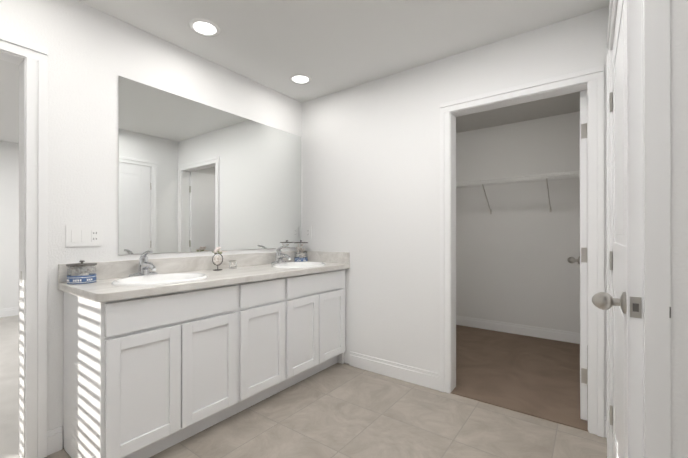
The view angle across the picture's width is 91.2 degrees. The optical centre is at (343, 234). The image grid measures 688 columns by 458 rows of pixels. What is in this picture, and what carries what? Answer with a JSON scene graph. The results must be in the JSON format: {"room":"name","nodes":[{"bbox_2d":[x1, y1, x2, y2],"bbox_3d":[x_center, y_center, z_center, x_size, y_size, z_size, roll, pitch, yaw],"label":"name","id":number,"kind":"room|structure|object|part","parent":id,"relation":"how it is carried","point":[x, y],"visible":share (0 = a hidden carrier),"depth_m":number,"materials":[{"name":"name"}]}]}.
{"room":"bathroom","nodes":[
{"label":"bathroom","id":0,"kind":"room"},
{"bbox_2d":[0,141,18,308],"bbox_3d":[-5.113,-0.067,4.215,0.115,2.440,5.330,0,0,36],"label":"wall","id":1,"kind":"structure","parent":0,"point":[9,224],"depth_m":4.71,"materials":[{"name":"white paint"}]},
{"bbox_2d":[0,307,18,317],"bbox_3d":[-5.062,1.092,4.175,0.013,0.122,5.100,0,0,36],"label":"baseboard","id":2,"kind":"structure","parent":1,"relation":"attached to","point":[7,312],"depth_m":4.70,"materials":[{"name":"white paint"}]},
{"bbox_2d":[0,315,20,457],"bbox_3d":[-3.353,1.177,2.922,4.250,0.068,5.100,0,0,36],"label":"floor","id":3,"kind":"structure","parent":0,"point":[9,384],"depth_m":2.52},
{"bbox_2d":[0,0,29,40],"bbox_3d":[-1.889,-1.096,1.392,0.115,0.390,0.860,0,0,36],"label":"wall","id":4,"kind":"structure","parent":0,"point":[15,18],"depth_m":1.67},
{"bbox_2d":[0,31,47,457],"bbox_3d":[-1.886,0.091,1.388,0.145,2.115,0.990,0,0,36],"label":"trim","id":5,"kind":"structure","parent":4,"relation":"attached to","point":[29,58],"depth_m":1.71,"materials":[{"name":"white paint"}]},
{"bbox_2d":[30,0,301,431],"bbox_3d":[-0.862,-0.069,2.786,0.121,2.440,2.605,0,0,36],"label":"wall","id":6,"kind":"structure","parent":0,"point":[93,54],"depth_m":2.17,"materials":[{"name":"white paint"}]},
{"bbox_2d":[66,225,102,246],"bbox_3d":[-1.449,0.011,1.886,0.008,0.117,0.170,0,0,36],"label":"switch plate","id":7,"kind":"object","parent":6,"relation":"attached to","point":[81,236],"visible":1,"depth_m":1.88,"materials":[{"name":"white plastic"}]},
{"bbox_2d":[58,251,300,281],"bbox_3d":[-0.958,0.210,2.541,0.020,0.100,1.875,0,0,36],"label":"backsplash","id":8,"kind":"structure","parent":6,"relation":"attached to","point":[103,269],"depth_m":2.29,"materials":[{"name":"beige stone"}]},
{"bbox_3d":[-0.885,-0.412,2.657,0.005,1.075,1.580,0,0,36],"label":"mirror","id":9,"kind":"part","parent":6,"relation":"part of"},
{"bbox_2d":[0,0,608,143],"bbox_3d":[-1.291,-1.328,2.280,8.600,0.084,6.900,0,0,36],"label":"ceiling","id":10,"kind":"structure","parent":0,"point":[328,47],"depth_m":2.19,"materials":[{"name":"white paint"}]},
{"bbox_2d":[189,18,219,36],"bbox_3d":[-0.871,-1.286,2.109,0.184,0.008,0.184,0,0,36],"label":"recessed light","id":11,"kind":"object","parent":10,"relation":"in","point":[203,27],"visible":1,"depth_m":2.10,"materials":[{"name":"white plastic"}]},
{"bbox_2d":[289,74,311,83],"bbox_3d":[-0.362,-1.285,2.802,0.184,0.008,0.184,0,0,36],"label":"recessed light","id":12,"kind":"object","parent":10,"relation":"in","point":[300,78],"visible":1,"depth_m":2.79,"materials":[{"name":"white plastic"}]},
{"bbox_2d":[44,363,606,457],"bbox_3d":[0.128,1.177,0.677,4.020,0.060,3.600,0,0,36],"label":"floor","id":13,"kind":"structure","parent":0,"point":[340,410],"depth_m":1.98,"materials":[{"name":"tile"}]},
{"bbox_2d":[60,270,344,457],"bbox_3d":[-0.738,0.726,2.393,0.546,0.848,1.851,0,0,36],"label":"bathroom vanity","id":14,"kind":"object","parent":13,"relation":"on","point":[160,354],"depth_m":1.80,"materials":[{"name":"white paint"}]},
{"bbox_2d":[58,262,349,301],"bbox_3d":[-0.734,0.279,2.377,0.576,0.038,1.875,0,0,36],"label":"countertop","id":15,"kind":"structure","parent":14,"relation":"on","point":[97,291],"depth_m":1.82,"materials":[{"name":"beige stone"}]},
{"bbox_2d":[66,260,96,283],"bbox_3d":[-1.398,0.199,1.799,0.132,0.119,0.132,0,0,36],"label":"canister","id":16,"kind":"object","parent":15,"relation":"on","point":[79,276],"visible":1,"depth_m":1.76,"materials":[{"name":"clear glass"}]},
{"bbox_2d":[134,250,161,273],"bbox_3d":[-1.175,0.178,2.019,0.175,0.162,0.168,0,0,36],"label":"faucet","id":17,"kind":"object","parent":15,"relation":"on","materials":[{"name":"silver metal"}]},
{"bbox_2d":[98,270,221,289],"bbox_3d":[-1.023,0.326,1.907,0.390,0.163,0.490,0,0,36],"label":"sink","id":18,"kind":"object","parent":15,"relation":"in","point":[128,280],"depth_m":1.99,"materials":[{"name":"white ceramic"}]},
{"bbox_2d":[212,247,226,270],"bbox_3d":[-0.900,0.176,2.451,0.066,0.168,0.129,0,0,36],"label":"ring ornament","id":19,"kind":"object","parent":15,"relation":"on","point":[217,259],"visible":1,"depth_m":2.43,"materials":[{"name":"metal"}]},
{"bbox_2d":[229,260,236,268],"bbox_3d":[-0.837,0.229,2.541,0.062,0.062,0.062,0,0,36],"label":"jar","id":20,"kind":"object","parent":15,"relation":"on","point":[233,264],"visible":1,"depth_m":2.53,"materials":[{"name":"clear glass"}]},
{"bbox_2d":[274,246,293,261],"bbox_3d":[-0.525,0.180,2.906,0.175,0.162,0.168,0,0,36],"label":"faucet","id":21,"kind":"object","parent":15,"relation":"on","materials":[{"name":"silver metal"}]},
{"bbox_2d":[258,262,337,269],"bbox_3d":[-0.372,0.327,2.794,0.390,0.163,0.490,0,0,36],"label":"sink","id":22,"kind":"object","parent":15,"relation":"in","point":[285,265],"depth_m":2.89,"materials":[{"name":"white ceramic"}]},
{"bbox_2d":[294,240,307,261],"bbox_3d":[-0.402,0.159,3.151,0.132,0.204,0.132,0,0,36],"label":"canister","id":23,"kind":"object","parent":15,"relation":"on","point":[300,257],"visible":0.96,"depth_m":3.12,"materials":[{"name":"clear glass"}]},
{"bbox_2d":[302,6,608,414],"bbox_3d":[0.671,-0.070,2.585,2.600,2.440,0.115,0,0,36],"label":"wall","id":24,"kind":"structure","parent":0,"point":[371,177],"depth_m":2.68,"materials":[{"name":"white paint"}]},
{"bbox_2d":[306,226,311,237],"bbox_3d":[-0.342,-0.016,3.251,0.070,0.115,0.008,0,0,36],"label":"electrical outlet plate","id":25,"kind":"object","parent":24,"relation":"attached to","point":[308,232],"visible":1,"depth_m":3.24,"materials":[{"name":"white plastic"}]},
{"bbox_2d":[303,251,349,261],"bbox_3d":[-0.178,0.211,3.120,0.552,0.100,0.019,0,0,36],"label":"backsplash","id":26,"kind":"structure","parent":24,"relation":"attached to","point":[313,256],"depth_m":3.09,"materials":[{"name":"beige stone"}]},
{"bbox_2d":[350,351,439,390],"bbox_3d":[0.380,1.090,2.716,0.813,0.122,0.013,0,0,36],"label":"baseboard","id":27,"kind":"structure","parent":24,"relation":"attached to","point":[421,377],"depth_m":2.68,"materials":[{"name":"white paint"}]},
{"bbox_2d":[440,65,603,436],"bbox_3d":[1.125,0.096,2.240,0.954,2.107,0.134,0,0,36],"label":"trim","id":28,"kind":"structure","parent":24,"relation":"attached to","point":[590,81],"depth_m":2.06,"materials":[{"name":"white paint"}]},
{"bbox_2d":[567,90,587,419],"bbox_3d":[1.689,0.128,2.398,0.199,2.020,0.811,0,0,36],"label":"closet door","id":29,"kind":"structure","parent":24,"relation":"in","point":[581,260],"depth_m":2.07,"materials":[{"name":"white paint"}]},
{"bbox_2d":[604,415,606,437],"bbox_3d":[1.412,1.088,1.805,0.023,0.122,0.265,0,0,36],"label":"baseboard","id":30,"kind":"structure","parent":24,"relation":"attached to","point":[605,416],"depth_m":1.91,"materials":[{"name":"white paint"}]},
{"bbox_2d":[451,325,588,431],"bbox_3d":[1.238,1.177,3.255,2.120,0.068,1.870,0,0,36],"label":"floor","id":31,"kind":"structure","parent":0,"point":[537,377],"depth_m":2.77,"materials":[{"name":"brown carpet"}]},
{"bbox_2d":[456,111,587,333],"bbox_3d":[1.825,-0.067,4.057,2.120,2.440,0.115,0,0,36],"label":"wall","id":32,"kind":"structure","parent":0,"point":[518,247],"depth_m":3.84,"materials":[{"name":"white paint"}]},
{"bbox_2d":[456,171,579,213],"bbox_3d":[1.672,-0.419,3.849,2.110,0.364,0.404,0,0,36],"label":"wire shelf","id":33,"kind":"object","parent":32,"relation":"attached to","point":[464,183],"visible":0.52,"depth_m":3.61,"materials":[{"name":"white metal"}]},
{"bbox_2d":[456,315,587,344],"bbox_3d":[1.788,1.092,4.004,2.120,0.122,0.013,0,0,36],"label":"baseboard","id":34,"kind":"structure","parent":32,"relation":"attached to","point":[551,334],"depth_m":3.82,"materials":[{"name":"white paint"}]},
{"bbox_2d":[670,0,687,457],"bbox_3d":[1.525,-0.073,0.488,1.542,2.440,0.115,0,0,36],"label":"wall","id":35,"kind":"structure","parent":0,"point":[679,191],"depth_m":0.89,"materials":[{"name":"white paint"}]},
{"bbox_2d":[643,0,670,457],"bbox_3d":[0.881,0.088,0.958,0.052,2.120,0.120,0,0,36],"label":"trim","id":36,"kind":"structure","parent":35,"relation":"attached to","point":[657,251],"depth_m":0.91,"materials":[{"name":"white paint"}]},
{"bbox_3d":[1.093,-1.097,1.256,0.115,0.390,0.840,0,0,36],"label":"wall","id":37,"kind":"structure","parent":0,"visible":0},
{"bbox_2d":[607,0,617,457],"bbox_3d":[1.099,0.095,1.279,0.134,2.107,0.907,0,0,36],"label":"trim","id":38,"kind":"structure","parent":37,"relation":"attached to","point":[612,19],"depth_m":1.62,"materials":[{"name":"white paint"}]},
{"bbox_2d":[613,0,643,457],"bbox_3d":[1.059,0.126,1.274,0.035,2.020,0.804,0,0,36],"label":"door","id":39,"kind":"structure","parent":37,"relation":"in","point":[628,261],"depth_m":0.96,"materials":[{"name":"white paint"}]},
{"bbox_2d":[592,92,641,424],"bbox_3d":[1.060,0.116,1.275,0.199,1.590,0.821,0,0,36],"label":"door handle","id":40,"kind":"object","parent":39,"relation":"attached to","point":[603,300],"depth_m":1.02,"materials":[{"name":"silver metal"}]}
]}

